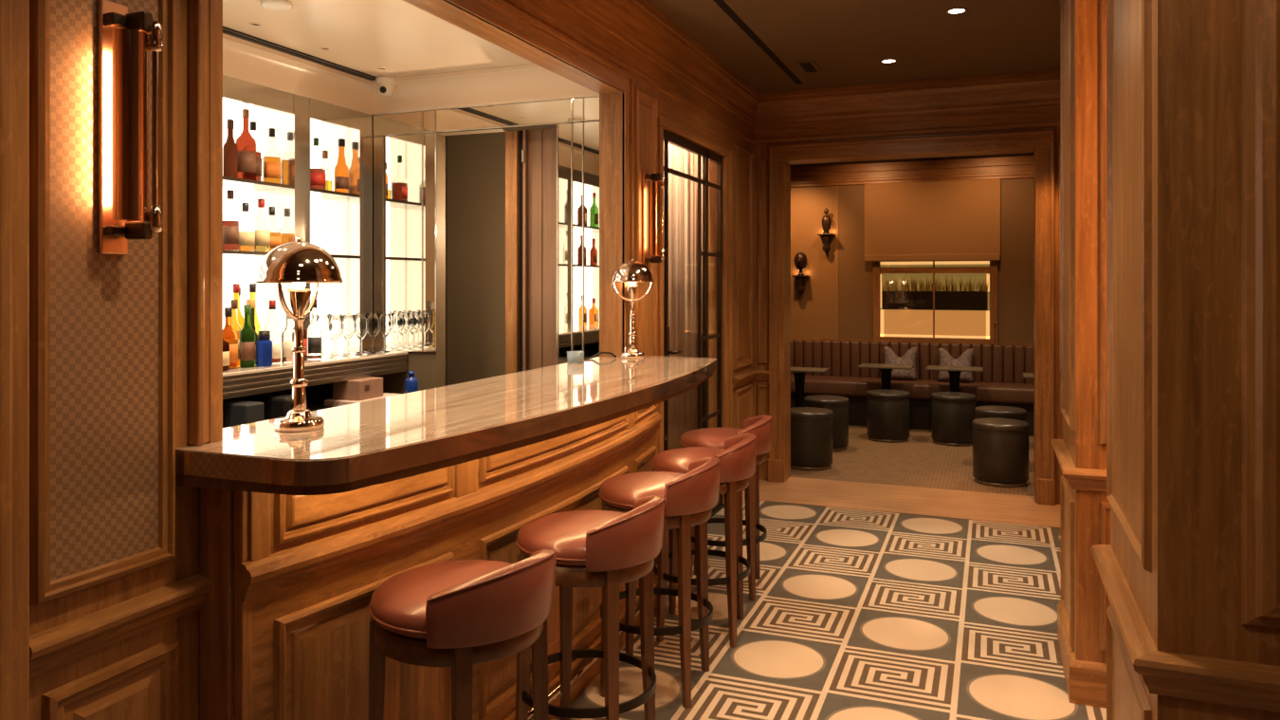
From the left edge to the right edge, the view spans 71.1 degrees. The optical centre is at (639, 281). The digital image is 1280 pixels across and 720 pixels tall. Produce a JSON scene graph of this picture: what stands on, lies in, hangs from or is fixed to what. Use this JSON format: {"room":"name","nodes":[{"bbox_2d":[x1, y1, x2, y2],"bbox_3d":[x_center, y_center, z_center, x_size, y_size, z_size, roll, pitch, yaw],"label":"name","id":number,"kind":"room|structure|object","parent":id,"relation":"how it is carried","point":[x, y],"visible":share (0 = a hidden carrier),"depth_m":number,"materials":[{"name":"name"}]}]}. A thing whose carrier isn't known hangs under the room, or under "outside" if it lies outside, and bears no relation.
{"room":"bar","nodes":[
{"label":"bar","id":0,"kind":"room"},
{"bbox_2d":[324,392,401,406],"bbox_3d":[-1.369,0.585,4.440,0.200,0.030,0.340,0,0,21],"label":"paper tray","id":1,"kind":"object","parent":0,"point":[332,402],"visible":0.44,"depth_m":4.30,"materials":[{"name":"beige"}]},
{"bbox_2d":[332,376,383,400],"bbox_3d":[-1.383,0.522,4.402,0.162,0.094,0.180,0,0,21],"label":"cardboard box","id":2,"kind":"object","parent":1,"relation":"on","point":[371,387],"visible":0.82,"depth_m":4.33,"materials":[{"name":"beige cardboard"}]},
{"bbox_2d":[222,0,533,80],"bbox_3d":[-1.614,-1.100,2.999,1.800,0.080,3.600,0,0,21],"label":"ceiling","id":3,"kind":"structure","parent":0,"point":[364,36],"depth_m":3.85,"materials":[{"name":"paint"}]},
{"bbox_2d":[259,0,292,11],"bbox_3d":[-1.380,-1.050,3.402,0.120,0.020,0.120,0,0,21],"label":"smoke detector","id":4,"kind":"object","parent":3,"relation":"attached to","point":[272,5],"visible":1,"depth_m":3.38,"materials":[{"name":"beige plastic"}]},
{"bbox_2d":[222,26,376,80],"bbox_3d":[-1.996,-1.058,3.128,0.065,0.007,3.360,0,0,21],"label":"ceiling vent","id":5,"kind":"object","parent":3,"relation":"in","point":[259,41],"visible":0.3,"depth_m":4.14,"materials":[{"name":"black metal"}]},
{"bbox_2d":[375,75,396,95],"bbox_3d":[-1.322,-1.013,4.668,0.108,0.094,0.108,0,0,-39],"label":"security camera","id":6,"kind":"object","parent":3,"relation":"attached to","point":[386,84],"visible":1,"depth_m":4.63,"materials":[{"name":"beige plastic"}]},
{"bbox_2d":[29,0,753,719],"bbox_3d":[-0.566,0.045,3.167,0.141,2.830,7.480,0,0,21],"label":"wall","id":7,"kind":"structure","parent":0,"point":[110,522],"depth_m":1.79,"materials":[{"name":"brown wood"}]},
{"bbox_2d":[0,0,29,719],"bbox_3d":[-1.114,0.045,1.525,0.090,2.830,0.162,0,0,21],"label":"trim","id":8,"kind":"structure","parent":7,"relation":"attached to","point":[14,14],"depth_m":1.55,"materials":[{"name":"brown wood"}]},
{"bbox_2d":[29,573,212,677],"bbox_3d":[-1.033,0.686,1.794,0.044,0.077,0.398,0,0,21],"label":"chair rail","id":9,"kind":"object","parent":7,"relation":"attached to","point":[57,646],"visible":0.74,"depth_m":1.77,"materials":[{"name":"brown wood"}]},
{"bbox_2d":[97,0,163,254],"bbox_3d":[-1.006,-0.305,1.772,0.098,0.500,0.076,0,0,21],"label":"wall sconce","id":10,"kind":"object","parent":7,"relation":"attached to","point":[123,44],"visible":1,"depth_m":1.75,"materials":[{"name":"brown metal"}]},
{"bbox_2d":[188,0,633,445],"bbox_3d":[-0.564,-0.275,3.161,0.149,1.430,2.544,0,0,21],"label":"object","id":11,"kind":"structure","parent":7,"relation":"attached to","point":[496,22],"depth_m":2.90,"materials":[{"name":"brown wood"}]},
{"bbox_2d":[504,0,759,144],"bbox_3d":[-0.494,-1.192,3.128,0.070,0.353,7.460,0,0,21],"label":"crown molding","id":12,"kind":"structure","parent":7,"relation":"attached to","point":[633,35],"depth_m":4.61,"materials":[{"name":"brown wood"}]},
{"bbox_2d":[642,168,664,267],"bbox_3d":[0.071,-0.315,4.492,0.098,0.500,0.076,0,0,21],"label":"wall sconce","id":13,"kind":"object","parent":7,"relation":"attached to","point":[657,181],"visible":0.97,"depth_m":4.47,"materials":[{"name":"gold metal"}]},
{"bbox_2d":[658,116,732,512],"bbox_3d":[0.327,0.295,5.358,0.164,2.330,1.370,0,0,21],"label":"door","id":14,"kind":"structure","parent":7,"relation":"in","point":[706,155],"depth_m":5.78,"materials":[{"name":"brown wood"}]},
{"bbox_2d":[732,369,758,388],"bbox_3d":[0.750,0.686,6.325,0.044,0.077,0.600,0,0,21],"label":"chair rail","id":15,"kind":"object","parent":7,"relation":"attached to","point":[740,379],"visible":0.94,"depth_m":6.26,"materials":[{"name":"brown wood"}]},
{"bbox_2d":[404,370,418,393],"bbox_3d":[-1.158,0.521,4.539,0.064,0.137,0.064,0,0,21],"label":"bottle","id":16,"kind":"object","parent":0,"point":[411,382],"visible":0.75,"depth_m":4.52,"materials":[{"name":"blue glass"}]},
{"bbox_2d":[445,131,505,385],"bbox_3d":[-0.892,0.160,5.284,1.670,2.600,1.020,0,0,21],"label":"wall","id":17,"kind":"structure","parent":0,"point":[475,163],"depth_m":5.79,"materials":[{"name":"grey paint"}]},
{"bbox_2d":[371,96,595,394],"bbox_3d":[-0.968,0.185,4.718,1.743,2.550,0.088,0,0,21],"label":"wall","id":18,"kind":"structure","parent":0,"point":[429,368],"depth_m":4.75,"materials":[{"name":"beige paint"}]},
{"bbox_2d":[372,132,436,351],"bbox_3d":[-1.255,-0.205,4.775,0.407,1.150,0.016,0,0,21],"label":"wall mirror","id":19,"kind":"object","parent":18,"relation":"attached to","point":[404,167],"visible":0.99,"depth_m":4.77,"materials":[{"name":"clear mirror"}]},
{"bbox_2d":[372,96,599,137],"bbox_3d":[-0.810,-0.841,4.600,1.363,0.115,0.016,0,0,21],"label":"wall mirror","id":20,"kind":"object","parent":18,"relation":"attached to","point":[584,109],"visible":0.94,"depth_m":4.58,"materials":[{"name":"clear mirror"}]},
{"bbox_2d":[505,130,522,374],"bbox_3d":[-0.640,0.310,4.690,0.095,2.300,0.100,0,0,21],"label":"door frame","id":21,"kind":"structure","parent":18,"relation":"attached to","point":[513,138],"depth_m":4.65,"materials":[{"name":"brown wood"}]},
{"bbox_2d":[521,128,557,370],"bbox_3d":[-0.463,0.305,4.615,0.282,2.290,0.090,0,0,21],"label":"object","id":22,"kind":"structure","parent":18,"relation":"in","point":[539,152],"depth_m":4.62,"materials":[{"name":"brown wood"}]},
{"bbox_2d":[556,121,599,357],"bbox_3d":[-0.294,-0.205,4.397,0.253,1.150,0.016,0,0,21],"label":"wall mirror","id":23,"kind":"object","parent":18,"relation":"attached to","point":[577,144],"visible":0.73,"depth_m":4.40,"materials":[{"name":"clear mirror"}]},
{"bbox_2d":[551,498,1106,719],"bbox_3d":[0.645,1.460,2.247,2.796,0.001,7.056,0,0,21],"label":"floor","id":24,"kind":"structure","parent":0,"point":[854,613],"depth_m":3.73,"materials":[{"name":"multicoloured tile"}]},
{"bbox_2d":[199,403,662,719],"bbox_3d":[-0.395,0.949,3.080,0.285,1.022,2.467,0,0,21],"label":"bar counter","id":25,"kind":"object","parent":24,"relation":"on","point":[284,615],"depth_m":2.22,"materials":[{"name":"brown wood"}]},
{"bbox_2d":[175,355,717,494],"bbox_3d":[-0.330,0.402,3.080,0.680,0.085,2.640,0,0,21],"label":"countertop","id":26,"kind":"structure","parent":25,"relation":"on","point":[363,444],"depth_m":2.25,"materials":[{"name":"stone"}]},
{"bbox_2d":[254,237,342,432],"bbox_3d":[-0.835,0.125,2.193,0.202,0.468,0.202,0,0,18],"label":"table lamp","id":27,"kind":"object","parent":26,"relation":"on","point":[299,263],"visible":1,"depth_m":2.15,"materials":[{"name":"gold metal"}]},
{"bbox_2d":[566,350,584,363],"bbox_3d":[-0.286,0.334,3.970,0.076,0.050,0.076,0,0,21],"label":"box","id":28,"kind":"object","parent":26,"relation":"on","point":[573,356],"visible":1,"depth_m":3.94,"materials":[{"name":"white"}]},
{"bbox_2d":[610,258,654,358],"bbox_3d":[-0.036,0.125,4.237,0.202,0.468,0.202,0,0,-19],"label":"table lamp","id":29,"kind":"object","parent":26,"relation":"on","point":[631,271],"visible":1,"depth_m":4.20,"materials":[{"name":"silver metal"}]},
{"bbox_2d":[514,574,657,719],"bbox_3d":[-0.294,1.396,3.060,0.144,0.128,2.296,0,0,22],"label":"rail","id":30,"kind":"object","parent":25,"relation":"attached to","point":[577,671],"visible":0.27,"depth_m":3.11,"materials":[{"name":"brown metal"}]},
{"bbox_2d":[368,548,556,719],"bbox_3d":[-0.427,1.049,2.165,0.445,0.822,0.426,0,0,31],"label":"bar stool","id":31,"kind":"object","parent":24,"relation":"on","point":[459,615],"visible":1,"depth_m":2.01,"materials":[{"name":"red leather"}]},
{"bbox_2d":[515,495,664,719],"bbox_3d":[-0.149,1.049,2.681,0.445,0.822,0.426,0,0,21],"label":"bar stool","id":32,"kind":"object","parent":24,"relation":"on","point":[607,549],"visible":0.96,"depth_m":2.54,"materials":[{"name":"red leather"}]},
{"bbox_2d":[598,457,720,708],"bbox_3d":[0.069,1.049,3.262,0.445,0.822,0.426,0,0,16],"label":"bar stool","id":33,"kind":"object","parent":24,"relation":"on","point":[689,497],"visible":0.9,"depth_m":3.12,"materials":[{"name":"red leather"}]},
{"bbox_2d":[650,433,756,647],"bbox_3d":[0.267,1.049,3.765,0.445,0.822,0.426,0,0,11],"label":"bar stool","id":34,"kind":"object","parent":24,"relation":"on","point":[738,457],"visible":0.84,"depth_m":3.64,"materials":[{"name":"red leather"}]},
{"bbox_2d":[678,414,772,600],"bbox_3d":[0.409,1.049,4.290,0.445,0.822,0.426,0,0,11],"label":"bar stool","id":35,"kind":"object","parent":24,"relation":"on","point":[760,426],"visible":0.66,"depth_m":4.15,"materials":[{"name":"red leather"}]},
{"bbox_2d":[645,0,1060,92],"bbox_3d":[0.779,-1.410,2.595,3.050,0.080,7.800,0,0,21],"label":"ceiling","id":36,"kind":"structure","parent":0,"point":[848,40],"depth_m":5.03,"materials":[{"name":"brown paint"}]},
{"bbox_2d":[713,0,802,84],"bbox_3d":[0.377,-1.369,4.349,0.040,0.006,3.970,0,0,21],"label":"ceiling vent","id":37,"kind":"object","parent":36,"relation":"in","point":[722,4],"visible":1,"depth_m":5.01,"materials":[{"name":"black metal"}]},
{"bbox_2d":[794,59,822,73],"bbox_3d":[1.073,-1.367,5.703,0.120,0.010,0.300,0,0,21],"label":"ceiling vent","id":38,"kind":"object","parent":36,"relation":"in","point":[807,66],"visible":1,"depth_m":5.68,"materials":[{"name":"brown metal"}]},
{"bbox_2d":[753,126,1062,504],"bbox_3d":[2.182,0.045,6.159,3.050,2.830,0.180,0,0,21],"label":"wall","id":39,"kind":"structure","parent":0,"point":[760,151],"depth_m":6.58,"materials":[{"name":"brown wood"}]},
{"bbox_2d":[742,476,1060,528],"bbox_3d":[1.860,1.483,5.982,2.320,0.054,0.784,0,0,21],"label":"threshold","id":40,"kind":"object","parent":39,"relation":"attached to","point":[987,506],"depth_m":5.97,"materials":[{"name":"brown wood"}]},
{"bbox_2d":[753,69,1060,144],"bbox_3d":[2.138,-1.192,6.047,3.050,0.353,0.100,0,0,21],"label":"crown molding","id":41,"kind":"structure","parent":39,"relation":"attached to","point":[1032,99],"depth_m":6.16,"materials":[{"name":"brown wood"}]},
{"bbox_2d":[768,129,1055,505],"bbox_3d":[1.862,0.234,6.296,1.906,2.452,0.250,0,0,21],"label":"door frame","id":42,"kind":"structure","parent":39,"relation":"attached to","point":[1040,142],"depth_m":6.14,"materials":[{"name":"brown wood"}]},
{"bbox_2d":[790,155,1033,382],"bbox_3d":[2.997,0.090,9.390,4.500,2.740,0.170,0,0,21],"label":"wall","id":43,"kind":"structure","parent":0,"point":[835,302],"depth_m":9.60,"materials":[{"name":"brown paint"}]},
{"bbox_2d":[791,274,809,294],"bbox_3d":[1.751,0.040,9.761,0.170,0.220,0.149,0,0,21],"label":"wall bracket","id":44,"kind":"object","parent":43,"relation":"attached to","point":[800,280],"visible":1,"depth_m":9.73,"materials":[{"name":"brown metal"}]},
{"bbox_2d":[793,252,807,274],"bbox_3d":[1.751,-0.197,9.762,0.150,0.252,0.149,0,0,-29],"label":"bust","id":45,"kind":"object","parent":44,"relation":"on","point":[800,260],"visible":0.98,"depth_m":9.71,"materials":[{"name":"brown metal"}]},
{"bbox_2d":[864,178,1000,261],"bbox_3d":[3.012,-0.625,9.282,1.336,0.825,0.080,0,0,21],"label":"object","id":46,"kind":"object","parent":43,"relation":"attached to","point":[952,220],"visible":1,"depth_m":9.25,"materials":[{"name":"beige fabric"}]},
{"bbox_2d":[873,260,997,345],"bbox_3d":[3.051,0.182,9.302,1.230,0.915,0.094,0,0,21],"label":"window","id":47,"kind":"structure","parent":43,"relation":"in","point":[900,325],"depth_m":9.30,"materials":[{"name":"clear glass"}]},
{"bbox_2d":[882,291,987,310],"bbox_3d":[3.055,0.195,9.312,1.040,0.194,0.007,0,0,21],"label":"planter","id":48,"kind":"object","parent":47,"relation":"in","point":[891,300],"visible":1,"depth_m":9.30,"materials":[{"name":"black"}]},
{"bbox_2d":[882,274,988,291],"bbox_3d":[3.062,0.008,9.308,1.050,0.180,0.005,0,0,21],"label":"grass","id":49,"kind":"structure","parent":48,"relation":"in","point":[923,287],"depth_m":9.32,"materials":[{"name":"green plant"}]},
{"bbox_2d":[790,425,1033,495],"bbox_3d":[2.423,1.485,7.934,4.500,0.050,3.260,0,0,21],"label":"floor","id":50,"kind":"structure","parent":0,"point":[921,462],"depth_m":7.09,"materials":[{"name":"carpet"}]},
{"bbox_2d":[790,366,829,406],"bbox_3d":[1.494,1.136,8.385,0.500,0.648,0.300,0,0,21],"label":"pedestal table","id":51,"kind":"object","parent":50,"relation":"on","point":[799,373],"visible":0.41,"depth_m":8.34,"materials":[{"name":"black metal"}]},
{"bbox_2d":[790,406,833,470],"bbox_3d":[1.334,1.236,7.105,0.388,0.447,0.388,0,0,21],"label":"ottoman","id":52,"kind":"object","parent":50,"relation":"on","point":[811,427],"visible":0.84,"depth_m":6.94,"materials":[{"name":"leather"}]},
{"bbox_2d":[804,394,848,451],"bbox_3d":[1.638,1.236,7.877,0.388,0.447,0.388,0,0,21],"label":"ottoman","id":53,"kind":"object","parent":50,"relation":"on","point":[839,405],"visible":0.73,"depth_m":7.72,"materials":[{"name":"black leather"}]},
{"bbox_2d":[858,363,914,389],"bbox_3d":[2.398,1.136,8.728,0.500,0.648,0.300,0,0,21],"label":"pedestal table","id":54,"kind":"object","parent":50,"relation":"on","point":[886,370],"visible":0.61,"depth_m":8.68,"materials":[{"name":"brown wood"}]},
{"bbox_2d":[866,388,910,442],"bbox_3d":[2.301,1.236,8.304,0.388,0.447,0.388,0,0,21],"label":"ottoman","id":55,"kind":"object","parent":50,"relation":"on","point":[887,410],"visible":1,"depth_m":8.14,"materials":[{"name":"black leather"}]},
{"bbox_2d":[790,339,1033,436],"bbox_3d":[2.497,1.045,8.175,3.740,0.830,2.444,0,0,21],"label":"banquette","id":56,"kind":"object","parent":50,"relation":"on","point":[844,377],"visible":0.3,"depth_m":9.06,"materials":[{"name":"brown leather"}]},
{"bbox_2d":[882,346,917,380],"bbox_3d":[2.666,0.835,9.192,0.350,0.337,0.177,0,0,21],"label":"cushion","id":57,"kind":"object","parent":56,"relation":"on","point":[889,356],"visible":0.83,"depth_m":9.13,"materials":[{"name":"fabric"}]},
{"bbox_2d":[936,347,974,382],"bbox_3d":[3.168,0.835,8.994,0.350,0.337,0.177,0,0,21],"label":"cushion","id":58,"kind":"object","parent":56,"relation":"on","point":[945,358],"visible":0.7,"depth_m":8.95,"materials":[{"name":"fabric"}]},
{"bbox_2d":[931,391,976,446],"bbox_3d":[2.842,1.236,8.123,0.388,0.447,0.388,0,0,21],"label":"ottoman","id":59,"kind":"object","parent":50,"relation":"on","point":[953,414],"visible":0.96,"depth_m":7.97,"materials":[{"name":"black leather"}]},
{"bbox_2d":[926,365,983,391],"bbox_3d":[2.984,1.136,8.498,0.500,0.648,0.300,0,0,21],"label":"pedestal table","id":60,"kind":"object","parent":50,"relation":"on","point":[954,372],"visible":0.59,"depth_m":8.46,"materials":[{"name":"brown wood"}]},
{"bbox_2d":[974,405,1026,421],"bbox_3d":[2.894,1.236,7.190,0.388,0.447,0.388,0,0,21],"label":"ottoman","id":61,"kind":"object","parent":50,"relation":"on","point":[981,411],"visible":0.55,"depth_m":7.08,"materials":[{"name":"black leather"}]},
{"bbox_2d":[972,417,1029,487],"bbox_3d":[2.629,1.236,6.531,0.388,0.447,0.388,0,0,21],"label":"ottoman","id":62,"kind":"object","parent":50,"relation":"on","point":[1000,446],"visible":1,"depth_m":6.38,"materials":[{"name":"black leather"}]},
{"bbox_2d":[790,152,1033,166],"bbox_3d":[2.434,-1.300,7.962,4.500,0.080,3.400,0,0,21],"label":"ceiling","id":63,"kind":"structure","parent":0,"point":[1022,154],"depth_m":9.27,"materials":[{"name":"black wood"}]},
{"bbox_2d":[1060,0,1110,663],"bbox_3d":[2.097,0.045,3.205,1.045,2.830,0.620,0,0,21],"label":"wall pillar","id":64,"kind":"structure","parent":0,"point":[1085,515],"depth_m":3.11,"materials":[{"name":"brown wood"}]},
{"bbox_2d":[1050,438,1106,492],"bbox_3d":[2.087,0.686,3.220,1.074,0.077,0.688,0,0,21],"label":"chair rail","id":65,"kind":"object","parent":64,"relation":"attached to","point":[1079,479],"visible":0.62,"depth_m":3.09,"materials":[{"name":"brown wood"}]},
{"bbox_2d":[1057,601,1106,708],"bbox_3d":[2.097,1.387,3.215,1.052,0.145,0.644,0,0,21],"label":"baseboard","id":66,"kind":"structure","parent":64,"relation":"attached to","point":[1086,681],"depth_m":3.10,"materials":[{"name":"brown wood"}]},
{"bbox_2d":[1106,0,1279,719],"bbox_3d":[1.642,0.045,1.640,1.345,2.830,0.706,0,0,21],"label":"wall","id":67,"kind":"structure","parent":0,"point":[1193,86],"depth_m":1.56,"materials":[{"name":"brown wood"}]},
{"bbox_2d":[1090,544,1279,712],"bbox_3d":[1.625,0.686,1.637,1.374,0.077,0.724,0,0,21],"label":"trim","id":68,"kind":"structure","parent":67,"relation":"attached to","point":[1256,685],"depth_m":1.54,"materials":[{"name":"brown wood"}]},
{"bbox_3d":[-1.357,1.485,3.543,1.880,0.050,4.800,0,0,21],"label":"floor","id":69,"kind":"structure","parent":0,"visible":0},
{"bbox_2d":[222,349,408,427],"bbox_3d":[-2.043,0.915,3.187,0.623,1.090,3.515,0,0,21],"label":"countertop","id":70,"kind":"structure","parent":69,"relation":"on","point":[240,383],"depth_m":4.22,"materials":[{"name":"grey stone"}]},
{"bbox_2d":[222,307,237,368],"bbox_3d":[-1.748,0.239,3.804,0.076,0.260,0.076,0,0,-33],"label":"bottle","id":71,"kind":"object","parent":70,"relation":"on","point":[229,335],"visible":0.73,"depth_m":3.79,"materials":[{"name":"orange glass"}]},
{"bbox_2d":[230,299,242,366],"bbox_3d":[-1.771,0.224,3.910,0.072,0.290,0.072,0,0,-33],"label":"bottle","id":72,"kind":"object","parent":70,"relation":"on","point":[236,326],"visible":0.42,"depth_m":3.90,"materials":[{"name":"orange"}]},
{"bbox_2d":[222,400,263,427],"bbox_3d":[-1.641,0.550,3.708,0.130,0.100,0.100,0,0,21],"label":"till","id":73,"kind":"object","parent":70,"relation":"on","point":[236,412],"visible":0.74,"depth_m":3.67,"materials":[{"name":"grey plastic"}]},
{"bbox_2d":[239,304,255,367],"bbox_3d":[-1.698,0.234,3.876,0.060,0.270,0.060,0,0,-34],"label":"bottle","id":74,"kind":"object","parent":70,"relation":"on","point":[246,334],"visible":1,"depth_m":3.85,"materials":[{"name":"green glass"}]},
{"bbox_2d":[256,329,272,366],"bbox_3d":[-1.644,0.291,3.919,0.066,0.155,0.066,0,0,-34],"label":"bottle","id":75,"kind":"object","parent":70,"relation":"on","point":[264,345],"visible":1,"depth_m":3.90,"materials":[{"name":"blue glass"}]},
{"bbox_2d":[251,393,292,419],"bbox_3d":[-1.589,0.550,3.935,0.200,0.100,0.120,0,0,21],"label":"bin","id":76,"kind":"object","parent":70,"relation":"on","point":[275,405],"visible":0.49,"depth_m":3.87,"materials":[{"name":"black"}]},
{"bbox_2d":[264,300,280,364],"bbox_3d":[-1.657,0.227,4.037,0.072,0.285,0.072,0,0,-33],"label":"bottle","id":77,"kind":"object","parent":70,"relation":"on","point":[272,324],"visible":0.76,"depth_m":4.02,"materials":[{"name":"white"}]},
{"bbox_2d":[281,310,294,363],"bbox_3d":[-1.602,0.249,4.093,0.064,0.240,0.064,0,0,-34],"label":"bottle","id":78,"kind":"object","parent":70,"relation":"on","point":[288,335],"visible":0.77,"depth_m":4.07,"materials":[{"name":"white"}]},
{"bbox_2d":[222,74,372,358],"bbox_3d":[-2.229,-0.300,3.260,0.303,1.340,3.515,0,0,21],"label":"shelving","id":79,"kind":"object","parent":70,"relation":"on","point":[339,223],"visible":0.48,"depth_m":4.39,"materials":[{"name":"white glass"}]},
{"bbox_2d":[222,119,237,177],"bbox_3d":[-1.848,-0.596,4.043,0.060,0.270,0.060,0,0,-34],"label":"bottle","id":80,"kind":"object","parent":79,"relation":"on","point":[229,149],"visible":0.84,"depth_m":4.02,"materials":[{"name":"brown glass"}]},
{"bbox_2d":[222,189,238,250],"bbox_3d":[-1.848,-0.276,4.042,0.072,0.275,0.072,0,0,-33],"label":"bottle","id":81,"kind":"object","parent":79,"relation":"on","point":[230,219],"visible":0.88,"depth_m":4.02,"materials":[{"name":"white"}]},
{"bbox_2d":[235,109,255,180],"bbox_3d":[-1.809,-0.626,4.113,0.088,0.330,0.088,0,0,-34],"label":"bottle","id":82,"kind":"object","parent":79,"relation":"on","point":[246,143],"visible":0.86,"depth_m":4.08,"materials":[{"name":"brown glass"}]},
{"bbox_2d":[238,202,255,251],"bbox_3d":[-1.816,-0.251,4.123,0.080,0.225,0.080,0,0,-33],"label":"bottle","id":83,"kind":"object","parent":79,"relation":"on","point":[246,228],"visible":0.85,"depth_m":4.10,"materials":[{"name":"white"}]},
{"bbox_2d":[249,121,261,181],"bbox_3d":[-1.819,-0.606,4.210,0.073,0.290,0.072,0,0,-34],"label":"bottle","id":84,"kind":"object","parent":79,"relation":"on","point":[252,124],"visible":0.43,"depth_m":4.20,"materials":[{"name":"white"}]},
{"bbox_2d":[253,198,270,252],"bbox_3d":[-1.775,-0.263,4.200,0.076,0.250,0.076,0,0,-33],"label":"bottle","id":85,"kind":"object","parent":79,"relation":"on","point":[262,225],"visible":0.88,"depth_m":4.17,"materials":[{"name":"white"}]},
{"bbox_2d":[262,128,281,183],"bbox_3d":[-1.756,-0.596,4.275,0.077,0.270,0.076,0,0,-34],"label":"bottle","id":86,"kind":"object","parent":79,"relation":"on","point":[271,157],"visible":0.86,"depth_m":4.25,"materials":[{"name":"white"}]},
{"bbox_2d":[268,206,281,250],"bbox_3d":[-1.762,-0.248,4.288,0.081,0.220,0.080,0,0,-34],"label":"bottle","id":87,"kind":"object","parent":79,"relation":"on","point":[275,231],"visible":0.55,"depth_m":4.27,"materials":[{"name":"white"}]},
{"bbox_2d":[310,137,325,189],"bbox_3d":[-1.647,-0.596,4.554,0.090,0.270,0.090,0,0,-34],"label":"bottle","id":88,"kind":"object","parent":79,"relation":"on","point":[317,168],"visible":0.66,"depth_m":4.53,"materials":[{"name":"white"}]},
{"bbox_2d":[322,150,331,190],"bbox_3d":[-1.638,-0.571,4.658,0.072,0.220,0.072,0,0,-33],"label":"bottle","id":89,"kind":"object","parent":79,"relation":"on","point":[328,171],"visible":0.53,"depth_m":4.64,"materials":[{"name":"white"}]},
{"bbox_2d":[334,138,348,193],"bbox_3d":[-1.571,-0.606,4.718,0.072,0.290,0.072,0,0,-33],"label":"bottle","id":90,"kind":"object","parent":79,"relation":"on","point":[341,172],"visible":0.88,"depth_m":4.70,"materials":[{"name":"orange glass"}]},
{"bbox_2d":[307,299,321,359],"bbox_3d":[-1.548,0.227,4.258,0.066,0.285,0.066,0,0,-34],"label":"bottle","id":91,"kind":"object","parent":70,"relation":"on","point":[314,330],"visible":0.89,"depth_m":4.23,"materials":[{"name":"white"}]},
{"bbox_2d":[316,315,329,356],"bbox_3d":[-1.560,0.269,4.418,0.067,0.200,0.067,0,0,21],"label":"wine glass","id":92,"kind":"object","parent":70,"relation":"on","point":[323,320],"visible":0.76,"depth_m":4.39,"materials":[{"name":"white"}]},
{"bbox_2d":[316,315,329,341],"bbox_3d":[-1.560,0.232,4.418,0.067,0.125,0.067,0,0,21],"label":"bowl","id":93,"kind":"object","parent":92,"relation":"on","point":[323,320],"depth_m":4.39,"materials":[{"name":"clear glass"}]},
{"bbox_2d":[328,315,342,357],"bbox_3d":[-1.484,0.269,4.367,0.067,0.200,0.067,0,0,21],"label":"wine glass","id":94,"kind":"object","parent":70,"relation":"on","point":[335,325],"visible":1,"depth_m":4.34,"materials":[{"name":"white"}]},
{"bbox_2d":[328,315,342,342],"bbox_3d":[-1.484,0.232,4.367,0.067,0.125,0.067,0,0,21],"label":"bowl","id":95,"kind":"object","parent":94,"relation":"on","point":[335,325],"depth_m":4.34,"materials":[{"name":"clear glass"}]},
{"bbox_2d":[342,315,355,356],"bbox_3d":[-1.449,0.269,4.455,0.067,0.200,0.067,0,0,21],"label":"wine glass","id":96,"kind":"object","parent":70,"relation":"on","point":[348,321],"visible":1,"depth_m":4.43,"materials":[{"name":"white"}]},
{"bbox_2d":[342,315,355,340],"bbox_3d":[-1.449,0.232,4.455,0.067,0.125,0.067,0,0,21],"label":"bowl","id":97,"kind":"object","parent":96,"relation":"on","point":[348,321],"depth_m":4.43,"materials":[{"name":"clear glass"}]},
{"bbox_2d":[354,314,367,354],"bbox_3d":[-1.415,0.269,4.543,0.067,0.200,0.067,0,0,21],"label":"wine glass","id":98,"kind":"object","parent":70,"relation":"on","point":[361,321],"visible":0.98,"depth_m":4.52,"materials":[{"name":"white"}]},
{"bbox_2d":[354,314,367,339],"bbox_3d":[-1.415,0.232,4.543,0.067,0.125,0.067,0,0,21],"label":"bowl","id":99,"kind":"object","parent":98,"relation":"on","point":[361,321],"depth_m":4.52,"materials":[{"name":"clear glass"}]},
{"bbox_2d":[366,313,380,353],"bbox_3d":[-1.380,0.269,4.632,0.067,0.200,0.067,0,0,21],"label":"wine glass","id":100,"kind":"object","parent":70,"relation":"on","point":[374,324],"visible":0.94,"depth_m":4.61,"materials":[{"name":"white"}]},
{"bbox_2d":[366,313,380,338],"bbox_3d":[-1.380,0.232,4.632,0.067,0.125,0.067,0,0,21],"label":"bowl","id":101,"kind":"object","parent":100,"relation":"on","point":[374,324],"depth_m":4.61,"materials":[{"name":"clear glass"}]},
{"bbox_2d":[379,313,391,351],"bbox_3d":[-1.345,0.269,4.720,0.067,0.200,0.067,0,0,21],"label":"wine glass","id":102,"kind":"object","parent":70,"relation":"on","point":[385,321],"visible":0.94,"depth_m":4.70,"materials":[{"name":"white"}]},
{"bbox_2d":[379,313,391,337],"bbox_3d":[-1.345,0.232,4.720,0.067,0.125,0.067,0,0,21],"label":"bowl","id":103,"kind":"object","parent":102,"relation":"on","point":[385,321],"depth_m":4.70,"materials":[{"name":"clear glass"}]},
{"bbox_3d":[0.195,-0.090,5.726,0.020,3.100,2.400,0,0,21],"label":"glass wall","id":104,"kind":"structure","parent":0,"visible":0},
{"bbox_2d":[668,143,702,449],"bbox_3d":[0.255,0.060,5.746,0.048,2.700,2.100,0,0,21],"label":"curtain","id":105,"kind":"object","parent":104,"relation":"hanging from","point":[683,192],"visible":0.09,"depth_m":5.77,"materials":[{"name":"beige fabric"}]},
{"bbox_3d":[-1.608,0.185,3.013,1.800,2.550,3.730,0,0,21],"label":"wall","id":106,"kind":"structure","parent":0,"visible":0},
{"bbox_2d":[222,33,599,114],"bbox_3d":[-1.458,-0.980,2.954,1.363,0.159,3.530,0,0,21],"label":"cove","id":107,"kind":"object","parent":106,"relation":"attached to","point":[243,60],"visible":0.61,"depth_m":4.48,"materials":[{"name":"paint"}]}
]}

